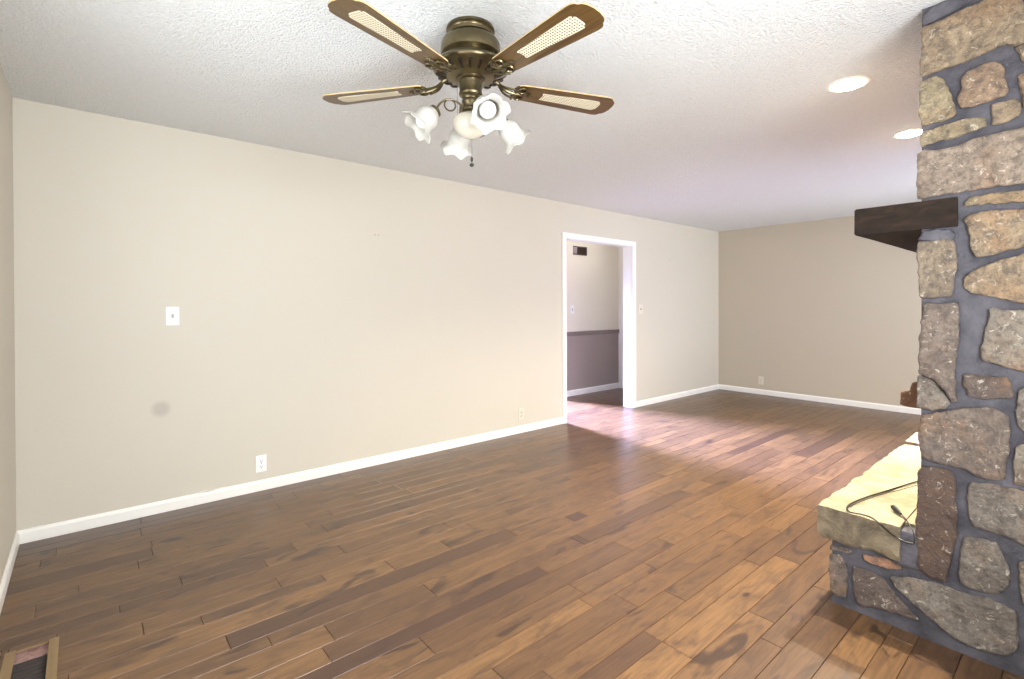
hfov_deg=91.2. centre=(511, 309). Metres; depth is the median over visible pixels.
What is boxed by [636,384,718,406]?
baseboard
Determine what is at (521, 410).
wall outlet
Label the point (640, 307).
light switch
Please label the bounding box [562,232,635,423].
door frame
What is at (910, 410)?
baseboard
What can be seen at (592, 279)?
wall
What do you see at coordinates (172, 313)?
light switch
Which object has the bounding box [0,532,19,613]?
baseboard
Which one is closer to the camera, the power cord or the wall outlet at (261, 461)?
the power cord
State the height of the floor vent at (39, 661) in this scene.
0.212 m
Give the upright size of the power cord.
0.078 m
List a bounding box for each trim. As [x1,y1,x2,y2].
[27,486,232,529]
[567,329,618,335]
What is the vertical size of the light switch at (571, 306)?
0.117 m
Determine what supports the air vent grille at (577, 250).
in the wall at (592, 279)
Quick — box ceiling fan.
[322,0,613,166]
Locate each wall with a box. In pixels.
[0,63,15,582]
[12,98,718,530]
[567,241,618,390]
[618,247,622,387]
[719,216,920,408]
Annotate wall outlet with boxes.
[256,455,266,472]
[518,408,523,419]
[759,376,763,384]
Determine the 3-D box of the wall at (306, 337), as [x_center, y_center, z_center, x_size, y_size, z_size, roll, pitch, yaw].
[0.210,0.093,5.307,8.027,2.540,0.113,0,0,-40]
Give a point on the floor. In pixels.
(678, 538)
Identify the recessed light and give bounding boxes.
[826,75,870,92]
[892,128,921,138]
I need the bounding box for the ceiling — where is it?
[0,0,945,231]
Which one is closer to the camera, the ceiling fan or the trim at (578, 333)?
the ceiling fan
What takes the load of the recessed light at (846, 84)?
in the ceiling
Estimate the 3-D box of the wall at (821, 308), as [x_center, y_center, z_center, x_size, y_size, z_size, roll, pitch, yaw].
[4.687,0.074,6.150,0.120,2.540,4.414,0,0,-40]
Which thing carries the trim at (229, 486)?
attached to the wall at (306, 337)
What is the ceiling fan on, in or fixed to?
hanging from the ceiling
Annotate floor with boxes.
[0,388,1023,678]
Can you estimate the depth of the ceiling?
2.64 m
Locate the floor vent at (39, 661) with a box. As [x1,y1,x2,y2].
[0,636,59,678]
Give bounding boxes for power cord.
[846,481,916,543]
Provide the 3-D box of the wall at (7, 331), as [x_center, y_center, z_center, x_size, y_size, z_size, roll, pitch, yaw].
[-1.368,0.124,1.064,0.120,2.540,4.294,0,0,-40]
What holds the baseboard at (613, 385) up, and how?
attached to the wall at (592, 279)
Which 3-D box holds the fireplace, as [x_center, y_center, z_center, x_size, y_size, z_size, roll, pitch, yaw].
[2.625,0.051,2.479,2.349,2.444,1.260,0,0,-40]
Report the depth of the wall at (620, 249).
7.89 m
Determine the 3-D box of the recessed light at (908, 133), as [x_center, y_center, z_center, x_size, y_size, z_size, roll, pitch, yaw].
[2.647,-1.161,3.334,0.196,0.023,0.196,0,0,-40]
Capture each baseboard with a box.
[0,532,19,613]
[16,417,562,543]
[567,382,618,396]
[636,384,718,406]
[719,384,920,414]
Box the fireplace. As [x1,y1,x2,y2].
[817,0,1023,677]
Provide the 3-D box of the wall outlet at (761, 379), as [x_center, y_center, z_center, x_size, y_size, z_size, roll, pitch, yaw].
[3.626,1.039,7.303,0.010,0.116,0.070,0,0,-40]
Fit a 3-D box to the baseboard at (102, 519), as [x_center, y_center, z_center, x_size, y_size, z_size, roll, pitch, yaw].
[-1.076,1.237,4.131,4.290,0.073,0.013,0,0,-40]
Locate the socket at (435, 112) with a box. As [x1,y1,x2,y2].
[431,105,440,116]
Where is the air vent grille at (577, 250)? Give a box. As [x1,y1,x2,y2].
[573,246,586,255]
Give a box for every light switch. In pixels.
[166,307,178,324]
[570,305,573,313]
[638,305,642,313]
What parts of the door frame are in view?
casing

